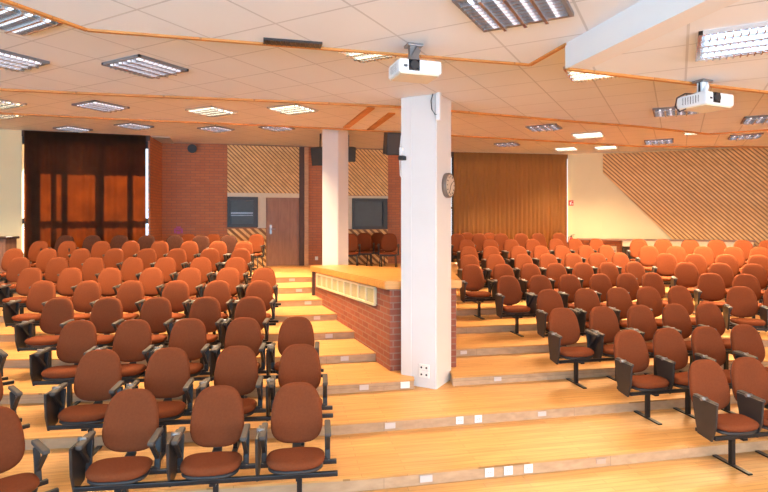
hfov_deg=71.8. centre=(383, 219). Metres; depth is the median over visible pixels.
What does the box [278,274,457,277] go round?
trim
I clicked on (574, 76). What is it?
ceiling light
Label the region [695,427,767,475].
beam
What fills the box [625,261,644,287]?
chair
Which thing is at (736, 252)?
chair
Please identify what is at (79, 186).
curtain
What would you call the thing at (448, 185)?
wall clock
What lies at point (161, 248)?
chair
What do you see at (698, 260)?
chair
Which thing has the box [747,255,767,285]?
chair
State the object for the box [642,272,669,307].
chair
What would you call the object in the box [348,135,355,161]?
loudspeaker
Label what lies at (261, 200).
trim
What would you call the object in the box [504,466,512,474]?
socket
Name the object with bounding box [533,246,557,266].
chair
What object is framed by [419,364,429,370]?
double socket
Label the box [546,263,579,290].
chair
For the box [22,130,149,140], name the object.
trim
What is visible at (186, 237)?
chair
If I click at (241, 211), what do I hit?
window
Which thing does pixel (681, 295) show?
chair
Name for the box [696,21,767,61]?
ceiling light
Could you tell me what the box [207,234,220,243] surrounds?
chair
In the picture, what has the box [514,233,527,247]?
chair
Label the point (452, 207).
window
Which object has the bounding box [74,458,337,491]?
beam
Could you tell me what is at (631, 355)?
chair
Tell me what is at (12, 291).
beam
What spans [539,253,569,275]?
chair
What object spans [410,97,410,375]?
channel
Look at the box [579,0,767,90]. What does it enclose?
ceiling
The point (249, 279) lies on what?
beam
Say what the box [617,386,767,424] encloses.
beam
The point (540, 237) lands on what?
chair
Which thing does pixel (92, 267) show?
chair
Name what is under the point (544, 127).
ceiling light
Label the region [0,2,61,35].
ceiling light
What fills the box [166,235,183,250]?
chair
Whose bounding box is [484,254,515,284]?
chair
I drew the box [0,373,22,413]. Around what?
chair
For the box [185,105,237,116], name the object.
ceiling light
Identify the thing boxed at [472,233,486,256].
chair
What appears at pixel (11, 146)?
wall
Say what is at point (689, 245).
chair
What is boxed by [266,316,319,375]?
chair
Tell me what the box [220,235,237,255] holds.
chair
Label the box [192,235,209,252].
chair
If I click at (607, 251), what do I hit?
chair
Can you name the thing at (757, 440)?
trim
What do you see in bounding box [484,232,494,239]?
chair
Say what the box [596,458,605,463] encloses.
marker
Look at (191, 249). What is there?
chair
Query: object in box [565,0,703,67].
trim
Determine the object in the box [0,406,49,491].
chair
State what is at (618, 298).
chair
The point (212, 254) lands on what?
chair
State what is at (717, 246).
chair
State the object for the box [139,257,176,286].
chair
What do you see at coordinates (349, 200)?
trim
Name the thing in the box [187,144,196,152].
wall speaker
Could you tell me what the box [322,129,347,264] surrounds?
column
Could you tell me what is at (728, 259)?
chair
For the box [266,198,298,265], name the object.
door
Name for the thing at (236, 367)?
chair
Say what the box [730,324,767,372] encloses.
chair
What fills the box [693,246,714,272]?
chair
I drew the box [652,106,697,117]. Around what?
ceiling light
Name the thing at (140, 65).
ceiling light
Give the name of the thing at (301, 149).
trim
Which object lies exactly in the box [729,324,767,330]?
beam
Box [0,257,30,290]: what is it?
chair
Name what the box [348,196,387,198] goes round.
trim
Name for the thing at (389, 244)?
chair
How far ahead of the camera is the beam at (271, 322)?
8.00 m
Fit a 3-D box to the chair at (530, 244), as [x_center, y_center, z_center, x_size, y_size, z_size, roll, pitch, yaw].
[3.773,0.805,13.189,0.605,0.650,0.566,0,0,-11]
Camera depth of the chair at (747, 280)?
9.38 m
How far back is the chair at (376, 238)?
15.21 m
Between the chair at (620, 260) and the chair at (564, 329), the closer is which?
the chair at (564, 329)
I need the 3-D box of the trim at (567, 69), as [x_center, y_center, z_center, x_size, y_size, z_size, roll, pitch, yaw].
[6.686,-1.122,5.848,11.300,0.020,0.035,0,0,-20]
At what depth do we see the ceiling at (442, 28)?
3.50 m
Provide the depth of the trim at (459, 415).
5.83 m
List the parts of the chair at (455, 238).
backrest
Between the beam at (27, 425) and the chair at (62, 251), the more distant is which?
the chair at (62, 251)
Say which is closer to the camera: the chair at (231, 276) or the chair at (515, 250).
the chair at (231, 276)
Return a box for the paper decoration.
[174,227,182,233]
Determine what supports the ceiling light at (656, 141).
attached to the ceiling at (327, 116)
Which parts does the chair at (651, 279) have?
backrest, seat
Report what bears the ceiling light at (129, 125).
attached to the ceiling at (178, 132)
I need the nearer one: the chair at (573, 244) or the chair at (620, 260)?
the chair at (620, 260)
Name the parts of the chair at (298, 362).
armrest, backrest, armrest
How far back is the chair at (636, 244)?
13.32 m
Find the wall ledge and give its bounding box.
[577,238,754,241]
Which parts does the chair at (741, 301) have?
backrest, seat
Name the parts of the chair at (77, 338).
armrest, seat, backrest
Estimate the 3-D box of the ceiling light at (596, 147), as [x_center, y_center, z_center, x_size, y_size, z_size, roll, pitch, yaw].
[6.447,-2.093,15.392,0.590,0.054,0.590,0,0,29]
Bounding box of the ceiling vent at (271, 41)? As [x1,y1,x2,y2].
[263,37,321,48]
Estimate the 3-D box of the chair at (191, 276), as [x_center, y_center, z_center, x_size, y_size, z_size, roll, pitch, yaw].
[-3.433,1.165,9.145,0.605,0.650,0.566,0,0,0]
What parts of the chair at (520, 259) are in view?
backrest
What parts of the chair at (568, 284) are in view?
backrest, seat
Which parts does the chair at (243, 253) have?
backrest, armrest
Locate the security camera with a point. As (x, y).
(401, 150)
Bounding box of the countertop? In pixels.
[622,241,752,258]
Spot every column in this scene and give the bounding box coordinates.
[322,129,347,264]
[401,94,450,388]
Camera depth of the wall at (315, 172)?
15.42 m
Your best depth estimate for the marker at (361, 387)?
6.61 m
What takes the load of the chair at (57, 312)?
on the beam at (216, 343)
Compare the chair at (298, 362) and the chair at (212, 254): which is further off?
the chair at (212, 254)
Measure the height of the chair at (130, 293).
0.650 m
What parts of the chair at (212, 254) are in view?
backrest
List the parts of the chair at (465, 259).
backrest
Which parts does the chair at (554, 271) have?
backrest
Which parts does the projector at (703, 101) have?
ceiling plate, plate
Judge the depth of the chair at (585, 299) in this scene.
8.29 m
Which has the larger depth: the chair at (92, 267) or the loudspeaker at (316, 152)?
the loudspeaker at (316, 152)
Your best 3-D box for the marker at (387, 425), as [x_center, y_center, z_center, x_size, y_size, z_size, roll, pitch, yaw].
[0.066,2.209,5.693,0.115,0.060,0.012,0,0,-11]
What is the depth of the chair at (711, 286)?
9.51 m
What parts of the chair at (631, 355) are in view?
backrest, seat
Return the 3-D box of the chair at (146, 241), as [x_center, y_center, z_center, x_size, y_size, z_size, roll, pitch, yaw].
[-5.625,0.685,12.369,0.605,0.650,0.566,0,0,-2]
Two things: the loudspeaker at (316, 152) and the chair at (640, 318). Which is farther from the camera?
the loudspeaker at (316, 152)
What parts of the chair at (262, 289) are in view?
backrest, armrest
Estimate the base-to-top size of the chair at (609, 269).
0.650 m
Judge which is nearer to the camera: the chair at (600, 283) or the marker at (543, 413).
the marker at (543, 413)
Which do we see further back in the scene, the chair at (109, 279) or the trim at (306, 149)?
the trim at (306, 149)
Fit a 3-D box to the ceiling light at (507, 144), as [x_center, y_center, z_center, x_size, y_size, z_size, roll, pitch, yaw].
[3.431,-2.093,14.784,0.590,0.054,0.590,0,0,29]
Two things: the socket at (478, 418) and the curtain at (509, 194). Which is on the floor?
the socket at (478, 418)
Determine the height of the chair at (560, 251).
0.650 m
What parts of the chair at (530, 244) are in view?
backrest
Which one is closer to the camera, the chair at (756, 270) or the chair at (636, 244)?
the chair at (756, 270)
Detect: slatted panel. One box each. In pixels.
[227,145,298,193]
[227,228,265,265]
[348,149,387,195]
[348,229,387,263]
[603,148,767,239]
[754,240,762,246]
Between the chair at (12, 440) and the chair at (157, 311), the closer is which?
the chair at (12, 440)
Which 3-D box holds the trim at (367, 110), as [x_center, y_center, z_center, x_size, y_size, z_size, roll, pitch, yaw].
[-0.476,-1.810,9.460,0.120,0.030,1.900,0,0,-16]
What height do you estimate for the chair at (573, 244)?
0.650 m
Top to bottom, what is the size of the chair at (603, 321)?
0.650 m
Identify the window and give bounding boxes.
[22,136,147,223]
[227,197,257,226]
[352,198,386,228]
[451,157,453,261]
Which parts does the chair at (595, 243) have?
backrest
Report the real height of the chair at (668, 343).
0.650 m
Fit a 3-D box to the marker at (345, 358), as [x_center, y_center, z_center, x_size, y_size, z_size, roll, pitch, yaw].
[-0.560,1.970,7.532,0.115,0.060,0.012,0,0,-11]
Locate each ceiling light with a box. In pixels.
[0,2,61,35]
[0,49,49,71]
[0,99,26,108]
[0,114,23,118]
[53,125,92,132]
[72,100,129,112]
[102,54,188,78]
[114,122,153,129]
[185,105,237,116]
[197,125,234,132]
[258,126,294,131]
[267,103,317,114]
[338,52,399,62]
[452,0,573,31]
[493,142,519,146]
[525,123,562,131]
[554,147,577,150]
[563,67,619,81]
[571,131,604,138]
[594,146,617,149]
[644,138,673,144]
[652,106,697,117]
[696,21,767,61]
[728,133,763,140]
[740,115,767,124]
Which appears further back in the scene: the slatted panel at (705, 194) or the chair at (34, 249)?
the slatted panel at (705, 194)
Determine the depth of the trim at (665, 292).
10.28 m
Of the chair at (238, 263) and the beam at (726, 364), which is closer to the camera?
the beam at (726, 364)
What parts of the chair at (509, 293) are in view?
backrest, seat, armrest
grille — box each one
[311,148,321,164]
[316,273,376,305]
[348,148,354,160]
[388,133,400,154]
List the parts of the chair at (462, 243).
backrest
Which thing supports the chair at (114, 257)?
on the beam at (249, 279)
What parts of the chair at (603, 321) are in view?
backrest, seat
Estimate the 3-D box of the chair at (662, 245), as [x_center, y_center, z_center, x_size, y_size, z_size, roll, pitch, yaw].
[6.878,0.805,13.016,0.605,0.650,0.566,0,0,17]
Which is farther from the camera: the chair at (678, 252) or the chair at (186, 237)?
the chair at (186, 237)
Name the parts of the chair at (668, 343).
backrest, seat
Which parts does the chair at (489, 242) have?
backrest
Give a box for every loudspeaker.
[311,134,321,165]
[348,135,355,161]
[383,132,400,155]
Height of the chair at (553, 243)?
0.650 m
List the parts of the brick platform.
corner post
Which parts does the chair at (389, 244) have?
seat, backrest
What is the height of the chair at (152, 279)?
0.650 m
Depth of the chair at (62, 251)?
12.05 m
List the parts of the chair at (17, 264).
seat, backrest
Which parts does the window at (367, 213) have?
pane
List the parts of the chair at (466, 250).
backrest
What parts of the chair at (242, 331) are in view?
armrest, backrest, armrest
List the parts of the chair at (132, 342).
backrest, seat, armrest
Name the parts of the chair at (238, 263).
backrest, armrest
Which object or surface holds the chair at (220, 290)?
on the beam at (271, 322)
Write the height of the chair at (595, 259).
0.650 m
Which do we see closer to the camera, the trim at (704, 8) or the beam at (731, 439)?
the trim at (704, 8)
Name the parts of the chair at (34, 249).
backrest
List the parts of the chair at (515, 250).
backrest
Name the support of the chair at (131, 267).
on the beam at (12, 291)
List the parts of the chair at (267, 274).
backrest, armrest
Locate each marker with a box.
[325,334,332,337]
[341,356,348,360]
[359,385,368,389]
[385,422,394,428]
[420,475,431,482]
[538,411,545,415]
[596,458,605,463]
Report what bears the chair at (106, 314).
on the beam at (216, 343)
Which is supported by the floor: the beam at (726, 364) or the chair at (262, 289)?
the beam at (726, 364)
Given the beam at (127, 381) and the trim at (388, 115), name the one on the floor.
the beam at (127, 381)
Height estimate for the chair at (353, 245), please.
0.954 m
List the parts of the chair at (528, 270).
backrest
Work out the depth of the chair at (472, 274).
9.93 m
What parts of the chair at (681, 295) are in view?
backrest, seat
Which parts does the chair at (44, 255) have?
backrest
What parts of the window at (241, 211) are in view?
pane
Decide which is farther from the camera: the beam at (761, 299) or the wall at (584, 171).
the wall at (584, 171)
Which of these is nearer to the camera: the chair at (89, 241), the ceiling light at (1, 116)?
the ceiling light at (1, 116)
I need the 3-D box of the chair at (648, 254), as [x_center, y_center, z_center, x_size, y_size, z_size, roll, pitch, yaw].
[6.139,0.925,12.255,0.605,0.650,0.566,0,0,17]
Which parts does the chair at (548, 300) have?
backrest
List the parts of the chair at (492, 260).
backrest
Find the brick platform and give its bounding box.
[311,265,461,370]
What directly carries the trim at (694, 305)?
on the floor
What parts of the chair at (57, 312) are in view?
armrest, seat, backrest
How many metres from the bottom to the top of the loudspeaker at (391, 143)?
0.789 m
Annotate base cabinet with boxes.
[0,236,19,283]
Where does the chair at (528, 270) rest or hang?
on the beam at (491, 298)
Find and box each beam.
[0,278,251,296]
[0,303,280,326]
[2,290,234,310]
[2,376,13,385]
[5,320,278,347]
[17,342,271,368]
[20,418,29,428]
[33,369,323,406]
[38,478,58,491]
[48,405,332,459]
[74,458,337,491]
[465,297,525,318]
[502,313,535,336]
[537,327,694,356]
[558,351,732,388]
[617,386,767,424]
[664,282,767,301]
[691,295,762,315]
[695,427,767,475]
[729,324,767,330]
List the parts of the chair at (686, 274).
backrest, seat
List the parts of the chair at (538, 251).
backrest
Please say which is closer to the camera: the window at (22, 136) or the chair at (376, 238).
the window at (22, 136)
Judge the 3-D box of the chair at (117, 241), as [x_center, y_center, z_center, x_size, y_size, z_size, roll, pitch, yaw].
[-6.252,0.685,12.344,0.605,0.650,0.566,0,0,-2]
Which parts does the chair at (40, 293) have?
armrest, seat, backrest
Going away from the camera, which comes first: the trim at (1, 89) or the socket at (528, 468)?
the socket at (528, 468)
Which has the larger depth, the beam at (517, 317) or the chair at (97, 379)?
the beam at (517, 317)
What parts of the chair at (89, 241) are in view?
backrest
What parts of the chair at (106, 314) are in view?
seat, backrest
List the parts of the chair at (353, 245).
seat, backrest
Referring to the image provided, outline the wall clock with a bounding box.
[442,173,454,197]
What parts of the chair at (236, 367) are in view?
backrest, seat, armrest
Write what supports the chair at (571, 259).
on the beam
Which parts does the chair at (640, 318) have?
backrest, seat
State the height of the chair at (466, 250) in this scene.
0.650 m
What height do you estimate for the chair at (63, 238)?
0.650 m
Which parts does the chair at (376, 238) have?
backrest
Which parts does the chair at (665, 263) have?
seat, backrest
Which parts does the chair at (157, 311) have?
backrest, seat, armrest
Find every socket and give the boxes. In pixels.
[400,381,409,387]
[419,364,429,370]
[419,371,429,377]
[456,416,463,423]
[475,415,481,422]
[485,468,493,476]
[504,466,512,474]
[524,464,532,472]
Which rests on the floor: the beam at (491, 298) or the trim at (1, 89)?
the beam at (491, 298)
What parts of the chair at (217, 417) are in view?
armrest, seat, backrest, armrest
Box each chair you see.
[0,248,23,278]
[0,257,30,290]
[0,267,42,304]
[0,349,7,376]
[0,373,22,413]
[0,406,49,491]
[3,280,55,326]
[14,297,73,351]
[24,241,48,267]
[29,320,97,385]
[30,248,57,277]
[40,235,73,250]
[44,257,68,286]
[44,349,123,430]
[56,267,82,300]
[57,241,76,263]
[68,235,100,252]
[69,248,90,269]
[69,388,162,491]
[72,280,100,320]
[81,257,104,280]
[81,297,123,346]
[90,241,109,258]
[95,319,153,379]
[97,267,121,297]
[103,248,123,269]
[110,235,128,248]
[116,280,144,321]
[119,297,173,345]
[120,257,143,281]
[121,241,139,259]
[121,248,156,268]
[123,347,193,421]
[138,235,155,249]
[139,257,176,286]
[139,267,164,300]
[149,318,209,376]
[151,241,168,259]
[153,248,187,273]
[161,267,202,301]
[161,280,190,322]
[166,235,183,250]
[166,385,249,480]
[172,296,223,344]
[176,257,212,286]
[180,241,199,263]
[182,234,194,241]
[187,248,220,273]
[188,280,232,321]
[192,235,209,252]
[196,345,263,416]
[197,241,226,262]
[202,267,241,302]
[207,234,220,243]
[209,317,265,380]
[212,257,248,286]
[219,248,252,276]
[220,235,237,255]
[220,296,269,349]
[224,241,254,266]
[232,280,275,319]
[239,267,278,302]
[248,234,264,268]
[255,382,330,481]
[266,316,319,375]
[266,344,327,416]
[348,233,360,265]
[356,233,374,265]
[366,232,384,265]
[377,233,398,266]
[451,234,464,259]
[457,239,482,265]
[457,254,488,284]
[458,246,483,271]
[460,264,494,301]
[462,233,472,240]
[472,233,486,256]
[481,239,506,260]
[481,246,509,268]
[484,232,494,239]
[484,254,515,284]
[491,264,524,298]
[494,233,507,255]
[495,275,533,317]
[502,239,528,262]
[509,246,536,267]
[513,254,543,280]
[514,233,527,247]
[520,263,551,297]
[525,239,550,257]
[528,275,564,316]
[531,233,546,246]
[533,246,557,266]
[536,289,580,337]
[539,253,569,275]
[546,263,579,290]
[548,308,598,364]
[549,239,571,254]
[552,233,567,246]
[554,245,582,266]
[558,274,596,308]
[564,253,594,274]
[568,239,582,253]
[574,262,593,287]
[574,288,616,335]
[578,245,593,262]
[588,253,618,273]
[589,238,615,252]
[589,306,639,361]
[590,273,612,305]
[598,245,614,261]
[599,262,618,286]
[606,287,632,329]
[612,252,629,273]
[613,330,671,396]
[616,273,638,304]
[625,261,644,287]
[626,239,647,261]
[627,305,669,354]
[635,245,658,271]
[636,286,662,328]
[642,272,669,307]
[652,253,677,282]
[653,328,712,393]
[654,239,671,253]
[662,304,703,352]
[666,246,686,262]
[668,286,699,327]
[671,262,698,294]
[681,239,699,254]
[684,254,707,276]
[688,359,765,441]
[691,326,751,385]
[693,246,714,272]
[694,273,725,309]
[695,302,738,350]
[707,240,726,258]
[708,263,733,295]
[715,254,738,276]
[723,247,744,273]
[723,286,765,329]
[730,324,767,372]
[730,357,767,437]
[732,274,764,311]
[733,240,753,263]
[741,263,767,297]
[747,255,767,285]
[749,247,767,257]
[758,240,767,248]
[760,289,767,331]
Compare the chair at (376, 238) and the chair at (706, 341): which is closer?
the chair at (706, 341)
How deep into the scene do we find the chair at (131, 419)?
4.33 m
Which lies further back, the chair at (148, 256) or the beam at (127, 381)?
the chair at (148, 256)
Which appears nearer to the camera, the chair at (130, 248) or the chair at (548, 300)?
the chair at (548, 300)
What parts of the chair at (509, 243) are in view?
backrest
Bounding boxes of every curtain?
[24,131,145,262]
[454,152,566,261]
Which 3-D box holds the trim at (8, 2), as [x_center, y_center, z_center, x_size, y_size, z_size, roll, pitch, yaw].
[-2.653,-1.303,1.205,2.356,0.018,10.037,0,0,42]
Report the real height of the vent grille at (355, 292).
0.380 m
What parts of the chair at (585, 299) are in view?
backrest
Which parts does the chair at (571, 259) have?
backrest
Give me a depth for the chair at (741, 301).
8.54 m
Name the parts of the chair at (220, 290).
backrest, seat, armrest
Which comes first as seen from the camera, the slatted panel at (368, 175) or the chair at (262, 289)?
the chair at (262, 289)
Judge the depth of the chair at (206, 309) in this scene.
7.38 m
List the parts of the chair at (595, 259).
backrest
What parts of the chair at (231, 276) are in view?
backrest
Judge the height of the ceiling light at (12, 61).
0.054 m
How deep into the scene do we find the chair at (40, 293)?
8.29 m
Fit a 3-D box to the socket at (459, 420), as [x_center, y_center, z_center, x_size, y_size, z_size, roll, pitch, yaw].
[0.836,2.209,5.846,0.085,0.080,0.014,0,0,-11]
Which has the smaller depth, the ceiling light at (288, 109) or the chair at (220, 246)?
the ceiling light at (288, 109)
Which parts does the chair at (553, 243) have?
backrest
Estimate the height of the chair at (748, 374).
0.650 m
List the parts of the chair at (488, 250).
backrest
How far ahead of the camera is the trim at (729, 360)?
6.88 m
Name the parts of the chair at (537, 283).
backrest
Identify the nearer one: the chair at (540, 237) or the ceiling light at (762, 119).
the ceiling light at (762, 119)
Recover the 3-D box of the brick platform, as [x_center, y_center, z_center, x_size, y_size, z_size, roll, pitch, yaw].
[0.243,1.602,9.479,2.181,1.574,4.723,0,0,-21]
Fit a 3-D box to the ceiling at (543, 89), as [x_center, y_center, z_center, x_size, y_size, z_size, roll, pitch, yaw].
[0.800,-1.810,2.852,23.600,0.420,13.904,0,0,0]
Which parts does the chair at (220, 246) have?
backrest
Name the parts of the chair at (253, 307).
backrest, armrest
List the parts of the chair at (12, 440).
backrest, seat, armrest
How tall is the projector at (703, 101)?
0.269 m
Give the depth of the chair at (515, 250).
12.22 m
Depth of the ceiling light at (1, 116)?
10.66 m
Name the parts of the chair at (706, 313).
backrest, seat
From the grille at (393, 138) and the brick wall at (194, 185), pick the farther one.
the brick wall at (194, 185)
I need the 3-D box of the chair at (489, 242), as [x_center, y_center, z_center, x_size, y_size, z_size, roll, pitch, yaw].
[2.656,0.805,12.965,0.605,0.650,0.566,0,0,-11]
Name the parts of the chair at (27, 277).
armrest, seat, backrest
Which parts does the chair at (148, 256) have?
backrest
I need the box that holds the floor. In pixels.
[0,262,767,491]
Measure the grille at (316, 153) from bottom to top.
0.398 m
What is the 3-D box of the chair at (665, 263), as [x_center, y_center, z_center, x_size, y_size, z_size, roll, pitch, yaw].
[6.041,1.045,11.303,0.605,0.650,0.566,0,0,17]
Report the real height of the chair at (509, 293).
0.650 m
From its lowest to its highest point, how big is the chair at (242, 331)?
0.650 m
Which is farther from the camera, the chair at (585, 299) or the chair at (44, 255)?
the chair at (44, 255)
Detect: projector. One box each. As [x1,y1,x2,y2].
[389,42,440,83]
[674,78,733,112]
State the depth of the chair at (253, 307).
7.41 m
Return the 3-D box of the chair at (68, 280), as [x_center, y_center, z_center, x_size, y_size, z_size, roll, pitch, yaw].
[-5.530,1.165,9.145,0.605,0.650,0.566,0,0,0]
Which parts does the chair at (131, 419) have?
armrest, seat, backrest, armrest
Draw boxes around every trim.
[0,0,565,65]
[0,88,767,134]
[0,112,767,147]
[0,305,694,316]
[0,318,730,335]
[3,360,767,395]
[6,337,767,360]
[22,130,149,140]
[25,394,733,439]
[139,438,767,491]
[151,136,173,143]
[227,193,298,197]
[257,197,265,227]
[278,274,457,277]
[278,283,490,288]
[278,292,667,301]
[299,147,303,265]
[304,147,308,265]
[343,107,374,127]
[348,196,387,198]
[348,198,351,228]
[367,112,394,129]
[451,152,567,158]
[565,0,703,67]
[566,68,767,93]
[568,0,739,68]
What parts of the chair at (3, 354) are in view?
armrest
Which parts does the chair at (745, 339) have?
backrest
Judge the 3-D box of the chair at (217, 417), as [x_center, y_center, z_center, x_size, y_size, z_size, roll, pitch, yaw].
[-1.418,1.764,4.381,0.605,0.650,0.566,0,0,-7]
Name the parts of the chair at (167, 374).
backrest, seat, armrest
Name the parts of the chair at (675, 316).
backrest, seat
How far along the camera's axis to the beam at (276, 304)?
9.03 m
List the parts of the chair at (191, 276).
backrest, armrest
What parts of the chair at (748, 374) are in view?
backrest, seat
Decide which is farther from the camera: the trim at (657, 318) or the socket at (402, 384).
the trim at (657, 318)
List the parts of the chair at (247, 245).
backrest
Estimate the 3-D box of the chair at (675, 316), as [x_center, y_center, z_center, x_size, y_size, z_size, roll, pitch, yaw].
[4.180,1.524,7.376,0.605,0.650,0.566,0,0,-11]
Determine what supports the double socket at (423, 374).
attached to the column at (430, 137)
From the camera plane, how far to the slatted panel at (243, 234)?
14.89 m
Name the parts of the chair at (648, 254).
seat, backrest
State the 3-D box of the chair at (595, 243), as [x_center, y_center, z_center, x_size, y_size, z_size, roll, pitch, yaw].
[5.516,0.805,13.537,0.605,0.650,0.566,0,0,-11]
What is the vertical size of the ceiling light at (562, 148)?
0.054 m
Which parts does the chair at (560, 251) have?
backrest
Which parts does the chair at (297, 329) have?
armrest, seat, backrest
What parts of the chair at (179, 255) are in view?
backrest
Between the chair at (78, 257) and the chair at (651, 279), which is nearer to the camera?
the chair at (651, 279)
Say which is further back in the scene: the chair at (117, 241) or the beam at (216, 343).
the chair at (117, 241)
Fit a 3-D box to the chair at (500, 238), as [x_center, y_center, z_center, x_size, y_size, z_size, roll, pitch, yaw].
[3.168,0.685,14.050,0.605,0.650,0.566,0,0,-11]
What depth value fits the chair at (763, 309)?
8.29 m
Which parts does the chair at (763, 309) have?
backrest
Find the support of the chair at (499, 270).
on the beam at (491, 298)
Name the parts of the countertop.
panel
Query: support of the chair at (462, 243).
on the beam
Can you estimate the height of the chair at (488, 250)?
0.650 m
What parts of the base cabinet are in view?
door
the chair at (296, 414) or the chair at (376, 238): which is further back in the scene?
the chair at (376, 238)
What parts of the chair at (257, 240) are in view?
backrest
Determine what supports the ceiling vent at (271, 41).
in the ceiling at (442, 28)
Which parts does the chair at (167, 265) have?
backrest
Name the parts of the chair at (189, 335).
backrest, seat, armrest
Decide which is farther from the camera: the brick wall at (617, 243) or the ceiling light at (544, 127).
the brick wall at (617, 243)
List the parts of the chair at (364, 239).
seat, backrest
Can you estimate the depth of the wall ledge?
15.92 m
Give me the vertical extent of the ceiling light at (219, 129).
0.054 m
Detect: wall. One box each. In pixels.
[0,129,23,252]
[148,136,161,240]
[162,143,226,241]
[227,144,400,265]
[567,148,753,246]
[580,240,621,252]
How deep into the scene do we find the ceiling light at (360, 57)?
5.07 m
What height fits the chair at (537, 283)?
0.650 m
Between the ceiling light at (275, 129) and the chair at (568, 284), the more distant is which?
the ceiling light at (275, 129)
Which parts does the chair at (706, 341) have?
backrest, seat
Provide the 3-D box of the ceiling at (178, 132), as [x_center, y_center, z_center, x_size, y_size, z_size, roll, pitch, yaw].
[0.700,-2.270,11.637,24.000,0.300,11.274,0,0,0]
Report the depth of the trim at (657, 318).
8.50 m
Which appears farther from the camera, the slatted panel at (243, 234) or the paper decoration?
the slatted panel at (243, 234)
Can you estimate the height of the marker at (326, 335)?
0.060 m
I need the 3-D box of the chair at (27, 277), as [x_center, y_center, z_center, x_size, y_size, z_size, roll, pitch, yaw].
[-6.235,1.165,9.145,0.605,0.650,0.566,0,0,0]
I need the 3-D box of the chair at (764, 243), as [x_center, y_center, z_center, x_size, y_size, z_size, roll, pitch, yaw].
[9.026,0.805,12.372,0.605,0.650,0.566,0,0,17]
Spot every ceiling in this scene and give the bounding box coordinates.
[0,24,767,132]
[0,91,767,145]
[0,116,708,153]
[10,0,640,62]
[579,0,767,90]
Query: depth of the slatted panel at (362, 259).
15.71 m
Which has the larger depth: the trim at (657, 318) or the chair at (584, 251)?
the chair at (584, 251)
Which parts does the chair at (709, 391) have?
backrest, seat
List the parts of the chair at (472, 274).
backrest, seat, armrest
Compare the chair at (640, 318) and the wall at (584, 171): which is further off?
the wall at (584, 171)
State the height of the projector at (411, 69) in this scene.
0.259 m
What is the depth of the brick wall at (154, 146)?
13.84 m
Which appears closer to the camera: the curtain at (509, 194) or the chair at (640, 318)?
the chair at (640, 318)
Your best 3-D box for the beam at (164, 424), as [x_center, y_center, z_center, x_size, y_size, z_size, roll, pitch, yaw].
[-1.825,2.091,5.211,2.634,0.356,0.420,0,0,-7]
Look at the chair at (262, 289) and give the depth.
8.36 m
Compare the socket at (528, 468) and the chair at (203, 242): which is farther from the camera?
the chair at (203, 242)
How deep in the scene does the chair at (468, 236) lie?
15.15 m
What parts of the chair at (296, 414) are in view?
armrest, seat, backrest, armrest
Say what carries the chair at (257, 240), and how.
on the floor
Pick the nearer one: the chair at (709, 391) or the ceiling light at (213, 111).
the chair at (709, 391)
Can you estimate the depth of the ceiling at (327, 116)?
9.60 m
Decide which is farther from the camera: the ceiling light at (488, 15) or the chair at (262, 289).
the chair at (262, 289)
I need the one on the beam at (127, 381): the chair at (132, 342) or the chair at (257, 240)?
the chair at (132, 342)
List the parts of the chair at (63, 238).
backrest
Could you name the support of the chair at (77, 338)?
on the beam at (127, 381)
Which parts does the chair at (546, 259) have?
backrest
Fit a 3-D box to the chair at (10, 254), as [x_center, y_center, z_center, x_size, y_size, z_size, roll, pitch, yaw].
[-7.819,0.925,10.985,0.605,0.650,0.566,0,0,0]
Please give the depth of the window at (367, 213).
15.73 m
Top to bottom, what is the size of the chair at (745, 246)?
0.650 m
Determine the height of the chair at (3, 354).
0.650 m
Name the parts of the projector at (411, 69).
ceiling plate, plate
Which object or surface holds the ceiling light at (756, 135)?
attached to the ceiling at (327, 116)
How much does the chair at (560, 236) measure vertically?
0.650 m
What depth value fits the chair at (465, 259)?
10.97 m
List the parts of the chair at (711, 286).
backrest, seat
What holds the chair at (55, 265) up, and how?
on the beam at (12, 291)
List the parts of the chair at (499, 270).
backrest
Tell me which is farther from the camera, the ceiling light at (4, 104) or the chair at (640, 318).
the ceiling light at (4, 104)
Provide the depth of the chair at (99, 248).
12.05 m
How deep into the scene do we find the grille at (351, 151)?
13.06 m
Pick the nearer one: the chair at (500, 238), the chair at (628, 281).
the chair at (628, 281)
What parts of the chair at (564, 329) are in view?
backrest, seat, armrest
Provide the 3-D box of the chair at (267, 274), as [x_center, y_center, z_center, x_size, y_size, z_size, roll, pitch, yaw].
[-2.129,1.165,9.145,0.605,0.650,0.566,0,0,0]
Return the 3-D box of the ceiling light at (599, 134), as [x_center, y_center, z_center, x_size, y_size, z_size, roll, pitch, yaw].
[4.343,-1.793,11.282,0.590,0.054,0.590,0,0,29]
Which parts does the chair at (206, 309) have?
backrest, seat, armrest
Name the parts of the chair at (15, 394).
backrest, armrest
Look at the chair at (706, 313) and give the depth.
7.62 m
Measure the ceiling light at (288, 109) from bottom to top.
0.054 m
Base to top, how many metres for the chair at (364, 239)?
0.954 m
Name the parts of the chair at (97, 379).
armrest, seat, backrest, armrest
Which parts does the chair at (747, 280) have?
backrest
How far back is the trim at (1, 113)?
10.39 m
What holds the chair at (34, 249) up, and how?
on the beam
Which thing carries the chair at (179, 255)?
on the beam at (249, 279)
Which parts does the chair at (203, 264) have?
backrest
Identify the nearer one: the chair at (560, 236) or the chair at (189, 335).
the chair at (189, 335)
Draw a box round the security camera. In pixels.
[398,136,405,178]
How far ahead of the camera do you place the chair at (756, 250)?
11.78 m
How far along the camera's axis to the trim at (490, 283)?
11.19 m

